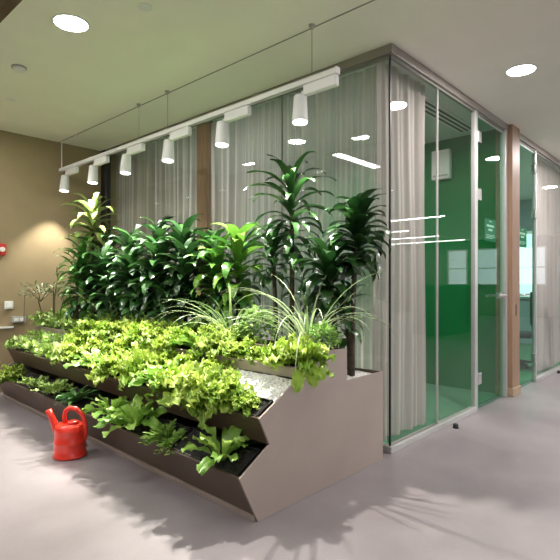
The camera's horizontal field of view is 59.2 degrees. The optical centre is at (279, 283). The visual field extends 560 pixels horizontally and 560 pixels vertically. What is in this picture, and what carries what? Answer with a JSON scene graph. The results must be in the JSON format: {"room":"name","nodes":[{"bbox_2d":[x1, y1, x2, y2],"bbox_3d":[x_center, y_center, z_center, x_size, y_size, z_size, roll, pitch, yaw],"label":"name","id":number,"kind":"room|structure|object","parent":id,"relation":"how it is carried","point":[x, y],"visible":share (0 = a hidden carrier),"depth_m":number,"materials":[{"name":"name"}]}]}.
{"room":"lobby","nodes":[
{"label":"lobby","id":0,"kind":"room"},
{"bbox_2d":[0,130,211,392],"bbox_3d":[-4.570,-0.550,3.926,0.120,3.700,11.530,0,0,43],"label":"wall","id":1,"kind":"structure","parent":0,"point":[33,221],"depth_m":5.72,"materials":[{"name":"beige paint"}]},
{"bbox_2d":[0,0,21,22],"bbox_3d":[1.545,-1.998,0.031,14.150,0.605,0.100,0,0,43],"label":"trim","id":2,"kind":"structure","parent":1,"relation":"attached to","point":[6,6],"depth_m":3.01,"materials":[{"name":"brown wood"}]},
{"bbox_2d":[101,150,110,233],"bbox_3d":[-2.227,-0.250,6.302,0.099,2.900,0.080,0,0,43],"label":"trim","id":3,"kind":"structure","parent":1,"relation":"attached to","point":[106,168],"depth_m":6.28,"materials":[{"name":"black"}]},
{"bbox_2d":[59,0,374,142],"bbox_3d":[-0.906,-1.700,4.306,4.750,0.004,0.012,0,0,43],"label":"trim","id":4,"kind":"structure","parent":1,"relation":"attached to","point":[371,0],"depth_m":3.72,"materials":[{"name":"silver metal"}]},
{"bbox_2d":[105,43,396,156],"bbox_3d":[-0.726,-1.667,4.917,4.185,0.065,0.070,0,0,43],"label":"trim","id":5,"kind":"structure","parent":1,"relation":"attached to","point":[389,49],"depth_m":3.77,"materials":[{"name":"beige metal"}]},
{"bbox_2d":[281,95,282,335],"bbox_3d":[0.017,-0.240,4.231,0.010,2.790,0.016,0,0,43],"label":"trim","id":6,"kind":"structure","parent":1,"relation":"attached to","point":[281,95],"depth_m":4.22,"materials":[{"name":"silver metal"}]},
{"bbox_2d":[383,443,395,453],"bbox_3d":[-0.728,1.177,4.918,4.180,0.045,0.060,0,0,43],"label":"trim","id":7,"kind":"structure","parent":1,"relation":"attached to","point":[391,449],"depth_m":3.51,"materials":[{"name":"metal"}]},
{"bbox_2d":[389,55,390,445],"bbox_3d":[0.786,-0.240,3.521,0.012,2.790,0.012,0,0,43],"label":"trim","id":8,"kind":"structure","parent":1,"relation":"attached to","point":[390,55],"depth_m":3.52,"materials":[{"name":"black"}]},
{"bbox_2d":[0,343,559,559],"bbox_3d":[5.309,1.247,4.110,14.150,0.106,25.000,0,0,43],"label":"floor","id":9,"kind":"structure","parent":0,"point":[488,487],"depth_m":2.70,"materials":[{"name":"grey concrete"}]},
{"bbox_2d":[45,406,87,460],"bbox_3d":[-1.476,1.025,3.448,0.250,0.350,0.226,0,0,32],"label":"watering can","id":10,"kind":"object","parent":9,"relation":"on","point":[70,437],"visible":1,"depth_m":3.38,"materials":[{"name":"red plastic"}]},
{"bbox_2d":[0,325,382,521],"bbox_3d":[-1.147,0.792,4.251,3.920,0.815,1.444,0,0,43],"label":"planter","id":11,"kind":"object","parent":9,"relation":"on","point":[316,438],"visible":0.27,"depth_m":2.93,"materials":[{"name":"beige metal"}]},
{"bbox_2d":[0,363,27,384],"bbox_3d":[-2.662,0.885,4.900,0.314,0.210,0.373,0,0,-14],"label":"lettuce","id":12,"kind":"object","parent":11,"relation":"on","point":[16,370],"visible":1,"depth_m":4.85,"materials":[{"name":"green plant"}]},
{"bbox_2d":[4,334,40,349],"bbox_3d":[-2.666,0.592,5.083,0.342,0.161,0.336,0,0,44],"label":"curly endive","id":13,"kind":"object","parent":11,"relation":"on","point":[11,345],"visible":0.43,"depth_m":5.02,"materials":[{"name":"green plant"}]},
{"bbox_2d":[14,335,53,351],"bbox_3d":[-2.362,0.582,4.779,0.381,0.177,0.411,0,0,-24],"label":"curly endive","id":14,"kind":"object","parent":11,"relation":"on","point":[27,344],"visible":0.59,"depth_m":4.68,"materials":[{"name":"green plant"}]},
{"bbox_2d":[17,375,52,387],"bbox_3d":[-2.219,0.872,4.448,0.280,0.119,0.302,0,0,-45],"label":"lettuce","id":15,"kind":"object","parent":11,"relation":"in","point":[33,382],"visible":0.87,"depth_m":4.41,"materials":[{"name":"green plant"}]},
{"bbox_2d":[27,328,50,340],"bbox_3d":[-2.478,0.524,5.143,0.300,0.151,0.306,0,0,-19],"label":"curly endive","id":16,"kind":"object","parent":11,"relation":"on","point":[35,333],"visible":0.56,"depth_m":5.07,"materials":[{"name":"green plant"}]},
{"bbox_2d":[17,280,61,316],"bbox_3d":[-2.627,0.195,5.389,0.409,0.474,0.495,0,0,43],"label":"sapling","id":17,"kind":"object","parent":11,"relation":"on","point":[46,285],"visible":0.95,"depth_m":5.38,"materials":[{"name":"grey plant"}]},
{"bbox_2d":[28,311,61,326],"bbox_3d":[-2.534,0.390,5.417,0.374,0.204,0.428,0,0,-8],"label":"curly endive","id":18,"kind":"object","parent":11,"relation":"on","point":[37,319],"visible":0.44,"depth_m":5.32,"materials":[{"name":"green plant"}]},
{"bbox_2d":[32,341,61,356],"bbox_3d":[-2.050,0.585,4.447,0.411,0.168,0.383,0,0,20],"label":"curly endive","id":19,"kind":"object","parent":11,"relation":"on","point":[47,348],"visible":0.52,"depth_m":4.35,"materials":[{"name":"green plant"}]},
{"bbox_2d":[30,378,77,393],"bbox_3d":[-1.893,0.867,4.179,0.344,0.125,0.320,0,0,12],"label":"curly endive","id":20,"kind":"object","parent":11,"relation":"on","point":[63,385],"visible":0.99,"depth_m":4.14,"materials":[{"name":"green plant"}]},
{"bbox_2d":[40,331,68,343],"bbox_3d":[-2.166,0.529,4.811,0.325,0.165,0.322,0,0,-31],"label":"curly endive","id":21,"kind":"object","parent":11,"relation":"on","point":[56,336],"visible":0.61,"depth_m":4.75,"materials":[{"name":"green plant"}]},
{"bbox_2d":[36,313,74,328],"bbox_3d":[-2.275,0.380,5.172,0.426,0.191,0.393,0,0,24],"label":"curly endive","id":22,"kind":"object","parent":11,"relation":"on","point":[53,322],"visible":0.5,"depth_m":5.07,"materials":[{"name":"green plant"}]},
{"bbox_2d":[45,337,92,367],"bbox_3d":[-1.711,0.621,4.168,0.477,0.347,0.508,0,0,-38],"label":"lettuce","id":23,"kind":"object","parent":11,"relation":"on","point":[68,349],"visible":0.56,"depth_m":4.08,"materials":[{"name":"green plant"}]},
{"bbox_2d":[61,332,91,346],"bbox_3d":[-1.825,0.554,4.511,0.356,0.246,0.426,0,0,30],"label":"lettuce","id":24,"kind":"object","parent":11,"relation":"on","point":[80,340],"visible":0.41,"depth_m":4.45,"materials":[{"name":"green plant"}]},
{"bbox_2d":[58,315,94,332],"bbox_3d":[-2.017,0.394,4.882,0.312,0.180,0.358,0,0,-1],"label":"curly endive","id":25,"kind":"object","parent":11,"relation":"on","point":[70,323],"visible":0.46,"depth_m":4.79,"materials":[{"name":"green plant"}]},
{"bbox_2d":[53,231,101,320],"bbox_3d":[-2.102,-0.068,5.220,0.589,1.025,0.623,0,0,43],"label":"dracaena","id":26,"kind":"object","parent":11,"relation":"in","point":[73,268],"visible":0.68,"depth_m":5.13,"materials":[{"name":"green plant"}]},
{"bbox_2d":[54,385,100,405],"bbox_3d":[-1.584,0.862,3.855,0.347,0.168,0.329,0,0,-37],"label":"plant","id":27,"kind":"object","parent":11,"relation":"on","point":[72,396],"visible":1,"depth_m":3.83,"materials":[{"name":"green plant"}]},
{"bbox_2d":[63,346,108,368],"bbox_3d":[-1.436,0.583,3.903,0.438,0.170,0.374,0,0,9],"label":"romaine lettuce","id":28,"kind":"object","parent":11,"relation":"on","point":[88,356],"visible":0.52,"depth_m":3.85,"materials":[{"name":"green plant"}]},
{"bbox_2d":[65,316,110,338],"bbox_3d":[-1.767,0.426,4.636,0.412,0.243,0.408,0,0,-3],"label":"lettuce","id":29,"kind":"object","parent":11,"relation":"on","point":[90,324],"visible":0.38,"depth_m":4.56,"materials":[{"name":"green plant"}]},
{"bbox_2d":[53,276,127,314],"bbox_3d":[-1.774,0.185,4.960,0.995,0.521,1.034,0,0,43],"label":"spider plant","id":30,"kind":"object","parent":11,"relation":"on","point":[107,312],"visible":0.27,"depth_m":4.88,"materials":[{"name":"green plant"}]},
{"bbox_2d":[60,192,122,301],"bbox_3d":[-2.020,-0.186,5.400,0.594,1.623,0.623,0,0,43],"label":"dracaena","id":31,"kind":"object","parent":11,"relation":"in","point":[92,206],"visible":0.77,"depth_m":5.32,"materials":[{"name":"green plant"}]},
{"bbox_2d":[56,225,131,320],"bbox_3d":[-1.946,-0.014,5.301,1.082,1.278,0.782,0,0,43],"label":"dracaena","id":32,"kind":"object","parent":11,"relation":"in","point":[101,257],"visible":0.46,"depth_m":5.09,"materials":[{"name":"green plant"}]},
{"bbox_2d":[79,335,112,360],"bbox_3d":[-1.530,0.564,4.196,0.370,0.265,0.406,0,0,-13],"label":"lettuce","id":33,"kind":"object","parent":11,"relation":"on","point":[96,342],"visible":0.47,"depth_m":4.14,"materials":[{"name":"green plant"}]},
{"bbox_2d":[87,319,120,337],"bbox_3d":[-1.523,0.430,4.430,0.408,0.245,0.407,0,0,-39],"label":"lettuce","id":34,"kind":"object","parent":11,"relation":"on","point":[104,325],"visible":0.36,"depth_m":4.32,"materials":[{"name":"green plant"}]},
{"bbox_2d":[84,348,128,386],"bbox_3d":[-1.237,0.619,3.652,0.420,0.267,0.420,0,0,-44],"label":"lettuce","id":35,"kind":"object","parent":11,"relation":"on","point":[102,371],"visible":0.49,"depth_m":3.54,"materials":[{"name":"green plant"}]},
{"bbox_2d":[82,393,131,418],"bbox_3d":[-1.165,0.857,3.464,0.422,0.187,0.355,0,0,-36],"label":"romaine lettuce","id":36,"kind":"object","parent":11,"relation":"on","point":[116,403],"visible":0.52,"depth_m":3.39,"materials":[{"name":"green plant"}]},
{"bbox_2d":[97,337,132,357],"bbox_3d":[-1.259,0.546,3.954,0.426,0.261,0.356,0,0,25],"label":"lettuce","id":37,"kind":"object","parent":11,"relation":"on","point":[117,345],"visible":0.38,"depth_m":3.88,"materials":[{"name":"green plant"}]},
{"bbox_2d":[78,223,153,320],"bbox_3d":[-1.548,-0.003,4.923,1.037,1.256,0.736,0,0,43],"label":"dracaena","id":38,"kind":"object","parent":11,"relation":"in","point":[110,296],"visible":0.46,"depth_m":4.80,"materials":[{"name":"green plant"}]},
{"bbox_2d":[106,317,138,341],"bbox_3d":[-1.301,0.407,4.183,0.332,0.273,0.407,0,0,-19],"label":"lettuce","id":39,"kind":"object","parent":11,"relation":"on","point":[124,324],"visible":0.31,"depth_m":4.13,"materials":[{"name":"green plant"}]},
{"bbox_2d":[93,394,166,437],"bbox_3d":[-0.962,0.840,3.198,0.466,0.216,0.398,0,0,-3],"label":"romaine lettuce","id":40,"kind":"object","parent":11,"relation":"on","point":[133,410],"visible":0.98,"depth_m":3.17,"materials":[{"name":"green plant"}]},
{"bbox_2d":[109,347,163,390],"bbox_3d":[-0.968,0.595,3.443,0.393,0.329,0.477,0,0,-35],"label":"lettuce","id":41,"kind":"object","parent":11,"relation":"on","point":[132,365],"visible":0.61,"depth_m":3.36,"materials":[{"name":"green plant"}]},
{"bbox_2d":[119,338,160,359],"bbox_3d":[-0.999,0.542,3.689,0.376,0.294,0.392,0,0,32],"label":"lettuce","id":42,"kind":"object","parent":11,"relation":"on","point":[136,346],"visible":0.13,"depth_m":3.70,"materials":[{"name":"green plant"}]},
{"bbox_2d":[118,320,161,352],"bbox_3d":[-1.119,0.433,4.000,0.444,0.287,0.409,0,0,42],"label":"lettuce","id":43,"kind":"object","parent":11,"relation":"on","point":[144,325],"visible":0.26,"depth_m":3.92,"materials":[{"name":"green plant"}]},
{"bbox_2d":[104,216,182,320],"bbox_3d":[-1.201,-0.021,4.619,1.056,1.292,0.753,0,0,43],"label":"dracaena","id":44,"kind":"object","parent":11,"relation":"in","point":[158,231],"visible":0.55,"depth_m":4.44,"materials":[{"name":"green plant"}]},
{"bbox_2d":[128,360,178,388],"bbox_3d":[-0.784,0.583,3.218,0.400,0.180,0.471,0,0,45],"label":"lettuce","id":45,"kind":"object","parent":11,"relation":"on","point":[151,370],"visible":0.36,"depth_m":3.13,"materials":[{"name":"green plant"}]},
{"bbox_2d":[136,325,179,348],"bbox_3d":[-0.910,0.435,3.810,0.389,0.244,0.404,0,0,-40],"label":"lettuce","id":46,"kind":"object","parent":11,"relation":"on","point":[159,330],"visible":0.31,"depth_m":3.74,"materials":[{"name":"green plant"}]},
{"bbox_2d":[145,349,177,369],"bbox_3d":[-0.792,0.561,3.488,0.368,0.198,0.355,0,0,37],"label":"lettuce","id":47,"kind":"object","parent":11,"relation":"on","point":[160,361],"visible":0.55,"depth_m":3.42,"materials":[{"name":"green plant"}]},
{"bbox_2d":[138,419,186,454],"bbox_3d":[-0.673,0.900,2.947,0.297,0.137,0.370,0,0,16],"label":"herb","id":48,"kind":"object","parent":11,"relation":"on","point":[161,429],"visible":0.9,"depth_m":2.92,"materials":[{"name":"green plant"}]},
{"bbox_2d":[144,360,196,400],"bbox_3d":[-0.619,0.617,3.078,0.428,0.276,0.510,0,0,-26],"label":"lettuce","id":49,"kind":"object","parent":11,"relation":"on","point":[171,372],"visible":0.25,"depth_m":3.03,"materials":[{"name":"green plant"}]},
{"bbox_2d":[126,214,216,325],"bbox_3d":[-0.903,0.005,4.346,1.055,1.240,0.739,0,0,40],"label":"dracaena","id":50,"kind":"object","parent":11,"relation":"in","point":[181,236],"visible":0.7,"depth_m":4.18,"materials":[{"name":"green plant"}]},
{"bbox_2d":[152,315,198,328],"bbox_3d":[-0.898,0.388,4.075,0.379,0.269,0.389,0,0,29],"label":"lettuce","id":51,"kind":"object","parent":11,"relation":"on","point":[165,323],"visible":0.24,"depth_m":3.99,"materials":[{"name":"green plant"}]},
{"bbox_2d":[151,325,200,354],"bbox_3d":[-0.739,0.425,3.625,0.467,0.249,0.393,0,0,2],"label":"lettuce","id":52,"kind":"object","parent":11,"relation":"on","point":[172,335],"visible":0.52,"depth_m":3.56,"materials":[{"name":"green plant"}]},
{"bbox_2d":[162,351,205,369],"bbox_3d":[-0.624,0.559,3.301,0.345,0.241,0.349,0,0,-38],"label":"lettuce","id":53,"kind":"object","parent":11,"relation":"on","point":[182,358],"visible":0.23,"depth_m":3.25,"materials":[{"name":"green plant"}]},
{"bbox_2d":[169,327,207,346],"bbox_3d":[-0.555,0.393,3.488,0.364,0.178,0.424,0,0,40],"label":"romaine lettuce","id":54,"kind":"object","parent":11,"relation":"on","point":[183,339],"visible":0.33,"depth_m":3.42,"materials":[{"name":"green plant"}]},
{"bbox_2d":[179,317,212,331],"bbox_3d":[-0.683,0.343,3.854,0.388,0.167,0.330,0,0,33],"label":"romaine lettuce","id":55,"kind":"object","parent":11,"relation":"on","point":[189,325],"visible":0.29,"depth_m":3.81,"materials":[{"name":"green plant"}]},
{"bbox_2d":[155,360,238,429],"bbox_3d":[-0.453,0.626,2.867,0.466,0.368,0.521,0,0,38],"label":"lettuce","id":56,"kind":"object","parent":11,"relation":"on","point":[188,383],"visible":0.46,"depth_m":2.81,"materials":[{"name":"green plant"}]},
{"bbox_2d":[172,222,249,325],"bbox_3d":[-0.554,0.042,4.130,0.792,1.167,0.638,0,0,43],"label":"dracaena","id":57,"kind":"object","parent":11,"relation":"in","point":[201,233],"visible":0.36,"depth_m":4.04,"materials":[{"name":"green plant"}]},
{"bbox_2d":[188,353,235,373],"bbox_3d":[-0.406,0.544,3.110,0.368,0.221,0.305,0,0,-2],"label":"lettuce","id":58,"kind":"object","parent":11,"relation":"on","point":[211,361],"visible":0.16,"depth_m":3.09,"materials":[{"name":"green plant"}]},
{"bbox_2d":[197,320,228,336],"bbox_3d":[-0.479,0.382,3.676,0.369,0.269,0.351,0,0,-29],"label":"lettuce","id":59,"kind":"object","parent":11,"relation":"on","point":[210,327],"visible":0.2,"depth_m":3.60,"materials":[{"name":"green plant"}]},
{"bbox_2d":[171,427,260,476],"bbox_3d":[-0.363,0.908,2.690,0.595,0.109,0.170,0,0,44],"label":"tray","id":60,"kind":"object","parent":11,"relation":"on","point":[237,467],"visible":0.56,"depth_m":2.61,"materials":[{"name":"black plastic"}]},
{"bbox_2d":[181,423,261,475],"bbox_3d":[-0.292,0.830,2.604,0.456,0.195,0.388,0,0,-27],"label":"romaine lettuce","id":61,"kind":"object","parent":60,"relation":"in","point":[230,436],"visible":0.97,"depth_m":2.55,"materials":[{"name":"green plant"}]},
{"bbox_2d":[187,326,249,358],"bbox_3d":[-0.411,0.422,3.311,0.418,0.271,0.419,0,0,33],"label":"lettuce","id":62,"kind":"object","parent":11,"relation":"on","point":[201,347],"visible":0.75,"depth_m":3.24,"materials":[{"name":"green plant"}]},
{"bbox_2d":[183,222,269,324],"bbox_3d":[-0.422,0.066,3.926,0.781,1.118,0.644,0,0,9],"label":"dracaena","id":63,"kind":"object","parent":11,"relation":"in","point":[237,238],"visible":0.77,"depth_m":3.85,"materials":[{"name":"green plant"}]},
{"bbox_2d":[154,283,301,330],"bbox_3d":[-0.344,0.215,3.646,1.184,0.460,1.121,0,0,43],"label":"spider plant","id":64,"kind":"object","parent":11,"relation":"on","point":[231,313],"visible":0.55,"depth_m":3.58,"materials":[{"name":"green plant"}]},
{"bbox_2d":[220,335,256,364],"bbox_3d":[-0.245,0.420,3.155,0.333,0.193,0.278,0,0,20],"label":"lettuce","id":65,"kind":"object","parent":11,"relation":"on","point":[236,349],"visible":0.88,"depth_m":3.10,"materials":[{"name":"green plant"}]},
{"bbox_2d":[224,395,273,416],"bbox_3d":[-0.285,0.657,2.775,0.594,0.087,0.133,0,0,44],"label":"tray","id":66,"kind":"object","parent":11,"relation":"on","point":[266,403],"visible":0.19,"depth_m":2.60,"materials":[{"name":"black plastic"}]},
{"bbox_2d":[186,368,258,417],"bbox_3d":[-0.311,0.603,2.783,0.433,0.266,0.354,0,0,-7],"label":"lettuce","id":67,"kind":"object","parent":66,"relation":"in","point":[223,390],"visible":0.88,"depth_m":2.70,"materials":[{"name":"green plant"}]},
{"bbox_2d":[229,391,263,417],"bbox_3d":[-0.183,0.644,2.658,0.199,0.132,0.238,0,0,21],"label":"lettuce","id":68,"kind":"object","parent":66,"relation":"in","point":[243,400],"visible":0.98,"depth_m":2.61,"materials":[{"name":"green plant"}]},
{"bbox_2d":[234,305,279,343],"bbox_3d":[-0.160,0.270,3.346,0.307,0.258,0.310,0,0,-14],"label":"round shrub","id":69,"kind":"object","parent":11,"relation":"on","point":[240,328],"visible":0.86,"depth_m":3.29,"materials":[{"name":"green plant"}]},
{"bbox_2d":[243,344,273,364],"bbox_3d":[-0.120,0.444,3.043,0.243,0.154,0.249,0,0,41],"label":"lettuce","id":70,"kind":"object","parent":11,"relation":"on","point":[257,350],"visible":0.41,"depth_m":2.99,"materials":[{"name":"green plant"}]},
{"bbox_2d":[256,342,294,365],"bbox_3d":[-0.004,0.423,2.921,0.289,0.174,0.242,0,0,-28],"label":"lettuce","id":71,"kind":"object","parent":11,"relation":"on","point":[260,359],"visible":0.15,"depth_m":2.88,"materials":[{"name":"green plant"}]},
{"bbox_2d":[241,151,336,344],"bbox_3d":[0.092,-0.157,3.601,0.735,1.564,0.647,0,0,4],"label":"dracaena","id":72,"kind":"object","parent":11,"relation":"in","point":[273,240],"visible":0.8,"depth_m":3.56,"materials":[{"name":"green plant"}]},
{"bbox_2d":[261,332,336,392],"bbox_3d":[0.115,0.425,2.806,0.434,0.299,0.432,0,0,40],"label":"lettuce","id":73,"kind":"object","parent":11,"relation":"on","point":[314,373],"visible":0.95,"depth_m":2.72,"materials":[{"name":"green plant"}]},
{"bbox_2d":[207,271,395,370],"bbox_3d":[0.127,0.149,3.053,1.192,0.637,1.212,0,0,43],"label":"spider plant","id":74,"kind":"object","parent":11,"relation":"on","point":[300,326],"visible":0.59,"depth_m":3.08,"materials":[{"name":"green plant"}]},
{"bbox_2d":[305,319,342,348],"bbox_3d":[0.259,0.306,2.952,0.237,0.188,0.238,0,0,31],"label":"round shrub","id":75,"kind":"object","parent":11,"relation":"on","point":[322,328],"visible":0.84,"depth_m":2.93,"materials":[{"name":"green plant"}]},
{"bbox_2d":[293,188,391,376],"bbox_3d":[0.415,-0.004,3.302,0.663,1.258,0.511,0,0,-9],"label":"dracaena","id":76,"kind":"object","parent":11,"relation":"in","point":[357,215],"visible":0.95,"depth_m":3.26,"materials":[{"name":"green plant"}]},
{"bbox_2d":[197,121,212,326],"bbox_3d":[-0.787,-0.250,5.010,0.210,2.900,0.095,0,0,43],"label":"column","id":77,"kind":"structure","parent":9,"relation":"on","point":[204,130],"depth_m":4.98,"materials":[{"name":"brown wood"}]},
{"bbox_2d":[436,88,437,423],"bbox_3d":[1.298,-0.240,4.077,0.016,2.790,0.010,0,0,43],"label":"trim","id":78,"kind":"structure","parent":9,"relation":"on","point":[437,88],"depth_m":4.07,"materials":[{"name":"metal"}]},
{"bbox_2d":[471,110,477,409],"bbox_3d":[1.842,-0.230,4.666,0.040,2.860,0.070,0,0,43],"label":"trim","id":79,"kind":"structure","parent":9,"relation":"on","point":[474,116],"depth_m":4.64,"materials":[{"name":"metal"}]},
{"bbox_2d":[495,124,520,396],"bbox_3d":[2.489,-0.250,5.378,0.185,2.900,0.260,0,0,43],"label":"column","id":80,"kind":"structure","parent":9,"relation":"on","point":[514,387],"depth_m":5.30,"materials":[{"name":"brown wood"}]},
{"bbox_2d":[520,292,531,368],"bbox_3d":[3.411,0.652,7.189,0.580,1.077,0.556,0,0,26],"label":"office chair","id":81,"kind":"object","parent":9,"relation":"on","point":[523,334],"visible":0.3,"depth_m":6.91,"materials":[{"name":"black fabric"}]},
{"bbox_2d":[532,150,536,377],"bbox_3d":[3.127,-0.230,6.059,0.044,2.860,0.045,0,0,43],"label":"trim","id":82,"kind":"structure","parent":9,"relation":"on","point":[535,150],"depth_m":6.04,"materials":[{"name":"metal"}]},
{"bbox_2d":[0,0,559,199],"bbox_3d":[7.683,-1.744,6.682,14.150,0.112,18.000,0,0,43],"label":"ceiling","id":83,"kind":"structure","parent":0,"point":[72,83],"depth_m":3.68,"materials":[{"name":"paint"}]},
{"bbox_2d":[11,64,26,73],"bbox_3d":[-2.045,-1.680,3.862,0.110,0.040,0.110,0,0,43],"label":"smoke detector","id":84,"kind":"object","parent":83,"relation":"attached to","point":[17,68],"visible":1,"depth_m":3.83,"materials":[{"name":"grey plastic"}]},
{"bbox_2d":[51,13,89,32],"bbox_3d":[-1.361,-1.696,3.211,0.236,0.007,0.236,0,0,43],"label":"recessed light","id":85,"kind":"object","parent":83,"relation":"in","point":[68,22],"visible":1,"depth_m":3.20,"materials":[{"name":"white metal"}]},
{"bbox_2d":[116,129,196,321],"bbox_3d":[-1.445,-0.256,5.816,1.862,2.852,0.105,0,0,42],"label":"curtain","id":86,"kind":"object","parent":83,"relation":"hanging from","point":[155,189],"visible":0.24,"depth_m":5.76,"materials":[{"name":"grey fabric"}]},
{"bbox_2d":[59,23,339,171],"bbox_3d":[-1.116,-1.510,4.460,4.032,0.380,0.044,0,0,43],"label":"track rail","id":87,"kind":"object","parent":83,"relation":"hanging from","point":[298,84],"visible":1,"depth_m":3.89,"materials":[{"name":"white metal"}]},
{"bbox_2d":[59,166,78,192],"bbox_3d":[-2.412,-1.193,5.636,0.348,0.251,0.116,0,0,43],"label":"track spotlight","id":88,"kind":"object","parent":87,"relation":"attached to","point":[64,182],"visible":1,"depth_m":5.67,"materials":[{"name":"white metal"}]},
{"bbox_2d":[87,155,109,184],"bbox_3d":[-1.905,-1.193,5.168,0.348,0.251,0.116,0,0,43],"label":"track spotlight","id":89,"kind":"object","parent":87,"relation":"attached to","point":[92,179],"visible":1,"depth_m":5.21,"materials":[{"name":"white metal"}]},
{"bbox_2d":[120,143,144,174],"bbox_3d":[-1.413,-1.193,4.714,0.348,0.251,0.116,0,0,43],"label":"track spotlight","id":90,"kind":"object","parent":87,"relation":"attached to","point":[125,167],"visible":1,"depth_m":4.75,"materials":[{"name":"white metal"}]},
{"bbox_2d":[161,126,191,162],"bbox_3d":[-0.891,-1.193,4.232,0.348,0.251,0.116,0,0,43],"label":"track spotlight","id":91,"kind":"object","parent":87,"relation":"attached to","point":[168,144],"visible":1,"depth_m":4.27,"materials":[{"name":"white metal"}]},
{"bbox_2d":[215,105,250,147],"bbox_3d":[-0.362,-1.193,3.744,0.348,0.251,0.116,0,0,43],"label":"track spotlight","id":92,"kind":"object","parent":87,"relation":"attached to","point":[222,137],"visible":1,"depth_m":3.78,"materials":[{"name":"white metal"}]},
{"bbox_2d":[292,74,338,125],"bbox_3d":[0.222,-1.193,3.205,0.348,0.251,0.116,0,0,43],"label":"track spotlight","id":93,"kind":"object","parent":87,"relation":"attached to","point":[300,111],"visible":1,"depth_m":3.24,"materials":[{"name":"white metal"}]},
{"bbox_2d":[211,66,375,369],"bbox_3d":[0.006,-0.256,4.468,2.027,2.852,0.110,0,0,43],"label":"curtain","id":94,"kind":"object","parent":83,"relation":"hanging from","point":[340,128],"visible":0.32,"depth_m":4.26,"materials":[{"name":"grey fabric"}]},
{"bbox_2d":[372,60,425,440],"bbox_3d":[0.966,-0.256,3.907,0.086,2.852,0.762,0,0,44],"label":"curtain","id":95,"kind":"object","parent":83,"relation":"hanging from","point":[408,319],"visible":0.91,"depth_m":3.93,"materials":[{"name":"beige fabric"}]},
{"bbox_2d":[425,97,470,132],"bbox_3d":[1.384,-1.680,4.671,0.200,0.012,2.000,0,0,43],"label":"ceiling vent","id":96,"kind":"object","parent":83,"relation":"in","point":[445,117],"visible":0.41,"depth_m":4.96,"materials":[{"name":"white plastic"}]},
{"bbox_2d":[505,63,537,76],"bbox_3d":[1.915,-1.696,3.916,0.236,0.007,0.236,0,0,43],"label":"recessed light","id":97,"kind":"object","parent":83,"relation":"in","point":[527,68],"visible":1,"depth_m":3.91,"materials":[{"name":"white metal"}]},
{"bbox_2d":[507,65,535,75],"bbox_3d":[1.915,-1.696,3.916,0.206,0.001,0.206,0,0,43],"label":"diffuser","id":98,"kind":"object","parent":97,"relation":"attached to","point":[524,69],"depth_m":3.92,"materials":[{"name":"white plastic"}]},
{"bbox_2d":[537,158,559,370],"bbox_3d":[4.398,-0.256,7.625,0.089,2.852,3.055,0,0,42],"label":"curtain","id":99,"kind":"object","parent":83,"relation":"hanging from","point":[548,178],"visible":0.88,"depth_m":6.97,"materials":[{"name":"beige fabric"}]},
{"bbox_2d":[375,130,495,392],"bbox_3d":[0.906,-0.247,6.785,4.050,2.882,0.100,0,0,43],"label":"wall partition","id":100,"kind":"structure","parent":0,"point":[454,194],"depth_m":5.65,"materials":[{"name":"green paint"}]},
{"bbox_2d":[432,149,451,180],"bbox_3d":[1.887,-1.390,5.761,0.220,0.340,0.074,0,0,43],"label":"wall box","id":101,"kind":"object","parent":100,"relation":"attached to","point":[444,156],"visible":1,"depth_m":5.72,"materials":[{"name":"white plastic"}]},
{"bbox_2d":[478,115,507,395],"bbox_3d":[2.115,-0.212,4.962,0.148,2.800,0.745,0,0,43],"label":"door","id":102,"kind":"structure","parent":100,"relation":"in","point":[490,225],"depth_m":5.18,"materials":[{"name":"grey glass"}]},
{"bbox_2d":[486,221,493,238],"bbox_3d":[2.128,-0.548,4.984,0.001,0.177,0.220,0,0,43],"label":"print","id":103,"kind":"object","parent":102,"relation":"attached to","point":[489,224],"depth_m":4.98,"materials":[{"name":"green paper"}]},
{"bbox_2d":[500,130,507,396],"bbox_3d":[2.389,-0.230,5.259,0.060,2.860,0.052,0,0,43],"label":"trim","id":104,"kind":"structure","parent":100,"relation":"attached to","point":[505,131],"depth_m":5.23,"materials":[{"name":"metal"}]},
{"bbox_2d":[520,143,536,380],"bbox_3d":[2.861,-0.212,5.770,0.148,2.800,0.760,0,0,43],"label":"door","id":105,"kind":"structure","parent":100,"relation":"in","point":[523,232],"depth_m":6.03,"materials":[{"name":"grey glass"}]},
{"bbox_2d":[391,47,559,169],"bbox_3d":[3.341,-1.667,6.290,0.070,0.065,7.465,0,0,43],"label":"trim","id":106,"kind":"structure","parent":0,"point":[401,55],"depth_m":4.34,"materials":[{"name":"beige metal"}]},
{"bbox_2d":[520,199,531,343],"bbox_3d":[4.381,-0.250,10.477,4.150,2.900,0.100,0,0,43],"label":"wall","id":107,"kind":"structure","parent":0,"point":[525,205],"depth_m":9.90,"materials":[{"name":"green paint"}]},
{"bbox_2d":[391,365,559,450],"bbox_3d":[3.339,1.177,6.288,0.060,0.045,7.470,0,0,43],"label":"trim","id":108,"kind":"structure","parent":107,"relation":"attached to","point":[428,430],"depth_m":4.08,"materials":[{"name":"metal"}]},
{"bbox_2d":[520,231,531,298],"bbox_3d":[4.551,-0.375,10.218,1.550,1.350,0.050,0,0,43],"label":"window","id":109,"kind":"structure","parent":107,"relation":"in","point":[525,253],"depth_m":9.88,"materials":[{"name":"glass"}]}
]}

